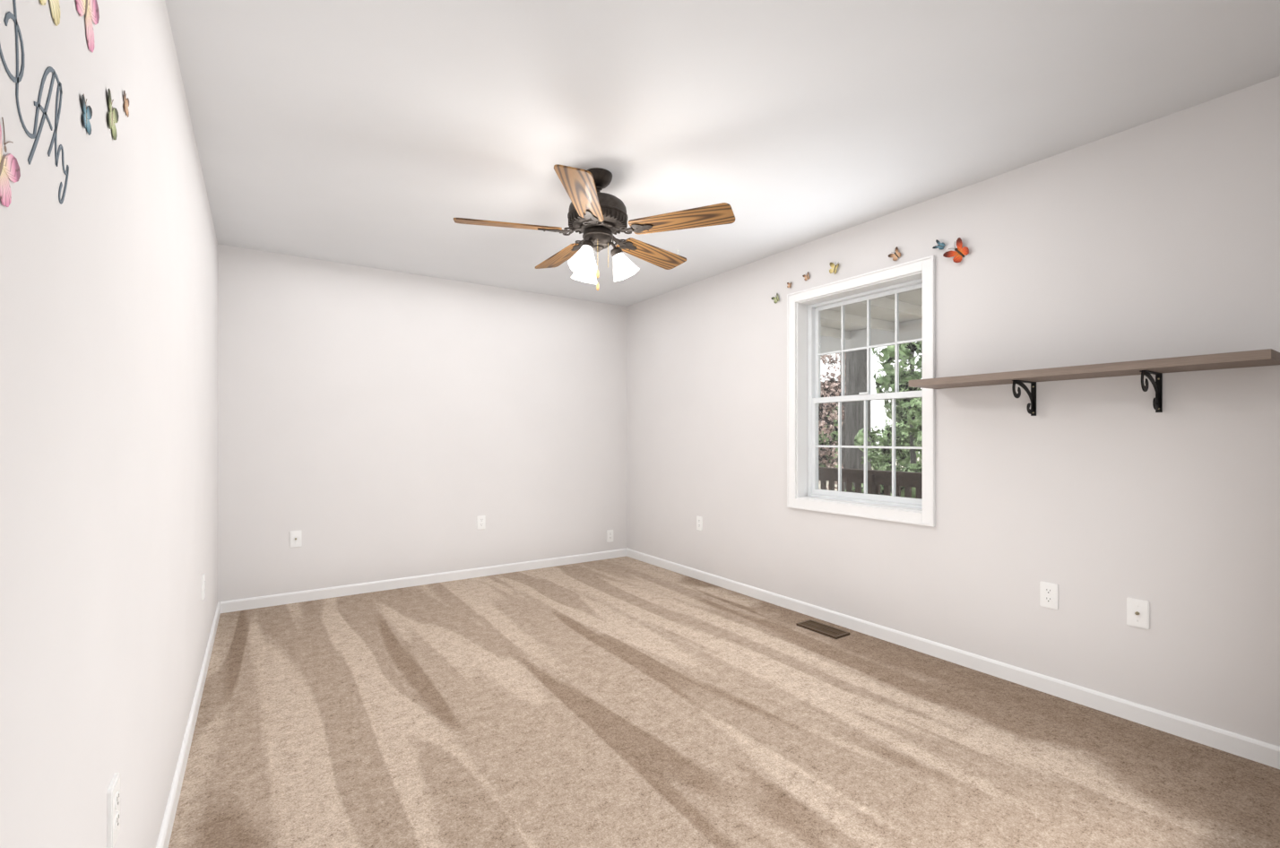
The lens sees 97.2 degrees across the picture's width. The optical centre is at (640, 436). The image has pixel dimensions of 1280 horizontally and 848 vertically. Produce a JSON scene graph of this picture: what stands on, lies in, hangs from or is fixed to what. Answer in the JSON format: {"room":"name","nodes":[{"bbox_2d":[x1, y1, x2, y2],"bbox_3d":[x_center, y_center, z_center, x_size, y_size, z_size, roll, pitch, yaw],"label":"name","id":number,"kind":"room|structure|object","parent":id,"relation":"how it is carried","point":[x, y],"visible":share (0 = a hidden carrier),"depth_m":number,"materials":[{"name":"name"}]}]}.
{"room":"empty bedroom","nodes":[
{"label":"empty bedroom","id":0,"kind":"room"},
{"bbox_2d":[0,0,217,847],"bbox_3d":[-1.312,-0.052,1.377,0.180,2.440,5.550,0,0,-34],"label":"wall","id":1,"kind":"structure","parent":0,"point":[108,411],"depth_m":0.99,"materials":[{"name":"paint"}]},
{"bbox_2d":[0,117,20,207],"bbox_3d":[-0.680,-0.294,0.603,0.002,0.094,0.099,0,0,-34],"label":"art","id":2,"kind":"object","parent":1,"relation":"attached to","point":[10,168],"visible":1,"depth_m":0.61},
{"bbox_2d":[0,0,69,204],"bbox_3d":[-0.745,-0.468,0.697,0.001,0.292,0.276,0,0,-34],"label":"wall decal","id":3,"kind":"object","parent":1,"relation":"attached to","point":[17,79],"visible":1,"depth_m":0.70},
{"bbox_2d":[39,0,60,25],"bbox_3d":[-0.759,-0.604,0.721,0.002,0.123,0.128,0,0,-34],"label":"art","id":4,"kind":"object","parent":1,"relation":"attached to","point":[55,6],"visible":1,"depth_m":0.75},
{"bbox_2d":[81,94,92,135],"bbox_3d":[-0.871,-0.508,0.888,0.003,0.056,0.060,0,0,-34],"label":"art","id":5,"kind":"object","parent":1,"relation":"attached to","point":[87,114],"visible":0.94,"depth_m":0.89},
{"bbox_2d":[75,0,99,52],"bbox_3d":[-0.879,-0.695,0.898,0.002,0.145,0.150,0,0,-34],"label":"art","id":6,"kind":"object","parent":1,"relation":"attached to","point":[89,9],"visible":1,"depth_m":0.91},
{"bbox_2d":[107,88,118,139],"bbox_3d":[-0.977,-0.595,1.045,0.004,0.079,0.084,0,0,-34],"label":"art","id":7,"kind":"object","parent":1,"relation":"attached to","point":[113,116],"visible":0.98,"depth_m":1.04},
{"bbox_2d":[106,772,120,847],"bbox_3d":[-0.978,0.698,1.051,0.010,0.114,0.070,0,0,-34],"label":"electrical outlet","id":8,"kind":"object","parent":1,"relation":"attached to","point":[113,810],"visible":1,"depth_m":1.03,"materials":[{"name":"plastic"}]},
{"bbox_2d":[123,90,129,117],"bbox_3d":[-1.050,-0.681,1.152,0.003,0.046,0.050,0,0,-34],"label":"art","id":9,"kind":"object","parent":1,"relation":"attached to","point":[126,103],"visible":0.98,"depth_m":1.16},
{"bbox_2d":[155,601,224,847],"bbox_3d":[-1.233,1.131,1.430,0.013,0.075,5.550,0,0,-34],"label":"baseboard","id":10,"kind":"structure","parent":1,"relation":"attached to","point":[164,837],"depth_m":2.02,"materials":[{"name":"white wood"}]},
{"bbox_2d":[201,573,205,600],"bbox_3d":[-2.098,0.723,2.712,0.010,0.114,0.070,0,0,-34],"label":"electrical outlet","id":11,"kind":"object","parent":1,"relation":"attached to","point":[203,586],"visible":1,"depth_m":2.68,"materials":[{"name":"plastic"}]},
{"bbox_2d":[217,243,627,602],"bbox_3d":[-1.508,-0.052,4.700,3.570,2.440,0.180,0,0,-34],"label":"wall","id":12,"kind":"structure","parent":0,"point":[375,424],"depth_m":4.37,"materials":[{"name":"paint"}]},
{"bbox_2d":[289,530,301,547],"bbox_3d":[-2.419,0.720,3.965,0.070,0.114,0.020,0,0,-34],"label":"electrical outlet","id":13,"kind":"object","parent":12,"relation":"attached to","point":[295,538],"visible":1,"depth_m":3.97,"materials":[{"name":"plastic"}]},
{"bbox_2d":[224,548,625,613],"bbox_3d":[-1.454,1.131,4.619,3.150,0.075,0.013,0,0,-34],"label":"baseboard","id":14,"kind":"structure","parent":12,"relation":"attached to","point":[274,600],"depth_m":4.37,"materials":[{"name":"white wood"}]},
{"bbox_2d":[476,515,485,529],"bbox_3d":[-1.324,0.717,4.709,0.070,0.114,0.010,0,0,-34],"label":"electrical outlet","id":15,"kind":"object","parent":12,"relation":"attached to","point":[480,522],"visible":1,"depth_m":4.71,"materials":[{"name":"plastic"}]},
{"bbox_2d":[606,529,613,542],"bbox_3d":[-0.286,0.953,5.409,0.070,0.114,0.010,0,0,-34],"label":"electrical outlet","id":16,"kind":"object","parent":12,"relation":"attached to","point":[609,535],"visible":1,"depth_m":5.40,"materials":[{"name":"plastic"}]},
{"bbox_2d":[164,0,1279,306],"bbox_3d":[0.093,-1.332,2.324,3.570,0.120,5.910,0,0,-34],"label":"ceiling","id":17,"kind":"structure","parent":0,"point":[394,134],"depth_m":2.18,"materials":[{"name":"paint"}]},
{"bbox_2d":[453,164,735,290],"bbox_3d":[-0.225,-0.991,2.780,1.294,0.563,1.247,0,0,-34],"label":"fan","id":18,"kind":"object","parent":17,"relation":"hanging from","point":[597,218],"visible":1,"depth_m":2.65,"materials":[{"name":"brown wood"}]},
{"bbox_2d":[168,556,1279,847],"bbox_3d":[0.093,1.228,2.324,3.570,0.120,5.910,0,0,-34],"label":"floor","id":19,"kind":"structure","parent":0,"point":[624,702],"depth_m":2.17,"materials":[{"name":"beige carpet"}]},
{"bbox_2d":[795,619,849,639],"bbox_3d":[1.103,1.162,3.409,0.130,0.012,0.290,0,0,-34],"label":"floor vent","id":20,"kind":"object","parent":19,"relation":"in","point":[832,632],"visible":0.98,"depth_m":3.39,"materials":[{"name":"brown metal"}]},
{"bbox_2d":[820,288,922,353],"bbox_3d":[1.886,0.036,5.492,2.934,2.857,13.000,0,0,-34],"label":"porch ceiling","id":21,"kind":"structure","parent":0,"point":[907,305],"depth_m":6.20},
{"bbox_2d":[627,75,1279,746],"bbox_3d":[1.499,-0.052,3.271,0.180,2.440,5.550,0,0,-34],"label":"wall","id":22,"kind":"structure","parent":0,"point":[1097,500],"depth_m":2.53,"materials":[{"name":"paint"}]},
{"bbox_2d":[696,515,702,530],"bbox_3d":[0.485,0.708,4.605,0.010,0.114,0.070,0,0,-34],"label":"electrical outlet","id":23,"kind":"object","parent":22,"relation":"attached to","point":[699,523],"visible":1,"depth_m":4.60,"materials":[{"name":"plastic"}]},
{"bbox_2d":[771,293,778,302],"bbox_3d":[0.943,-0.959,3.914,0.022,0.070,0.068,0,0,-34],"label":"art","id":24,"kind":"object","parent":22,"relation":"attached to","point":[776,298],"visible":1,"depth_m":3.91},
{"bbox_2d":[802,271,809,280],"bbox_3d":[1.091,-1.049,3.696,0.018,0.058,0.054,0,0,-34],"label":"art","id":25,"kind":"object","parent":22,"relation":"attached to","point":[807,277],"visible":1,"depth_m":3.70},
{"bbox_2d":[829,262,838,274],"bbox_3d":[1.214,-1.051,3.511,0.025,0.082,0.078,0,0,-34],"label":"art","id":26,"kind":"object","parent":22,"relation":"attached to","point":[833,269],"visible":1,"depth_m":3.52},
{"bbox_2d":[787,255,934,527],"bbox_3d":[1.356,-0.242,3.458,0.198,1.440,1.000,0,0,-34],"label":"window","id":27,"kind":"structure","parent":22,"relation":"in","point":[804,400],"depth_m":3.51,"materials":[{"name":"plastic"}]},
{"bbox_2d":[888,246,900,260],"bbox_3d":[1.438,-1.026,3.179,0.024,0.076,0.076,0,0,-34],"label":"art","id":28,"kind":"object","parent":22,"relation":"attached to","point":[897,255],"visible":1,"depth_m":3.18},
{"bbox_2d":[932,239,945,249],"bbox_3d":[1.575,-1.006,2.968,0.032,0.057,0.067,0,0,-34],"label":"art","id":29,"kind":"object","parent":22,"relation":"attached to","point":[940,246],"visible":0.94,"depth_m":2.96},
{"bbox_2d":[625,548,1279,769],"bbox_3d":[1.419,1.131,3.218,0.013,0.075,5.550,0,0,-34],"label":"baseboard","id":30,"kind":"structure","parent":22,"relation":"attached to","point":[1253,749],"depth_m":2.64,"materials":[{"name":"white wood"}]},
{"bbox_2d":[942,237,968,262],"bbox_3d":[1.626,-0.950,2.893,0.038,0.125,0.124,0,0,-34],"label":"art","id":31,"kind":"object","parent":22,"relation":"attached to","point":[959,252],"visible":0.96,"depth_m":2.89},
{"bbox_2d":[1039,580,1058,609],"bbox_3d":[1.860,0.722,2.566,0.010,0.114,0.070,0,0,-34],"label":"electrical outlet","id":32,"kind":"object","parent":22,"relation":"attached to","point":[1049,594],"visible":1,"depth_m":2.56,"materials":[{"name":"plastic"}]},
{"bbox_2d":[908,348,1279,415],"bbox_3d":[1.810,-0.190,2.411,0.265,0.188,1.232,0,0,-34],"label":"shelf","id":33,"kind":"object","parent":22,"relation":"attached to","point":[1157,367],"visible":1,"depth_m":2.23,"materials":[{"name":"brown wood"}]},
{"bbox_2d":[1126,596,1149,629],"bbox_3d":[2.031,0.722,2.303,0.020,0.114,0.070,0,0,-34],"label":"electrical outlet","id":34,"kind":"object","parent":22,"relation":"attached to","point":[1137,612],"visible":1,"depth_m":2.30,"materials":[{"name":"plastic"}]},
{"label":"outside","id":35,"kind":"structure","parent":0,"visible":0},
{"bbox_2d":[818,458,920,490],"bbox_3d":[20.723,2.168,26.027,56.539,0.200,80.000,0,0,-34],"label":"ground","id":36,"kind":"structure","parent":35,"point":[827,483],"depth_m":24.79,"materials":[{"name":"green plant"}]},
{"bbox_2d":[818,353,846,489],"bbox_3d":[4.681,-0.304,16.327,3.116,4.739,3.412,0,0,-34],"label":"bush","id":37,"kind":"object","parent":36,"relation":"on","point":[827,421],"depth_m":15.78,"materials":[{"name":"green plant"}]},
{"bbox_2d":[839,352,846,483],"bbox_3d":[6.735,-4.935,18.683,0.336,14.000,0.300,0,0,-34],"label":"tree","id":38,"kind":"object","parent":36,"relation":"on","point":[843,440],"depth_m":18.56,"materials":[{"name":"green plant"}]},
{"bbox_2d":[843,348,871,492],"bbox_3d":[4.476,-4.935,11.685,0.650,14.000,0.667,0,0,-34],"label":"tree","id":39,"kind":"object","parent":36,"relation":"on","point":[851,407],"depth_m":11.47,"materials":[{"name":"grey plant"}]},
{"bbox_2d":[818,403,922,471],"bbox_3d":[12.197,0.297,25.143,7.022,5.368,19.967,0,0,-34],"label":"tree","id":40,"kind":"object","parent":36,"relation":"on","point":[834,432],"depth_m":26.50,"materials":[{"name":"green plant"}]},
{"bbox_2d":[844,340,922,498],"bbox_3d":[4.377,0.010,8.855,2.098,4.110,2.065,0,0,-34],"label":"tree","id":41,"kind":"object","parent":36,"relation":"on","point":[910,402],"depth_m":8.87,"materials":[{"name":"green plant"}]},
{"bbox_3d":[1.743,1.767,5.395,2.579,0.598,13.000,0,0,-34],"label":"deck floor","id":42,"kind":"structure","parent":36,"relation":"on","visible":0},
{"bbox_2d":[818,467,922,498],"bbox_3d":[2.646,0.916,6.004,0.140,1.097,13.000,0,0,-34],"label":"deck railing","id":43,"kind":"object","parent":42,"relation":"on","point":[905,475],"depth_m":6.11,"materials":[{"name":"brown wood"}]}
]}

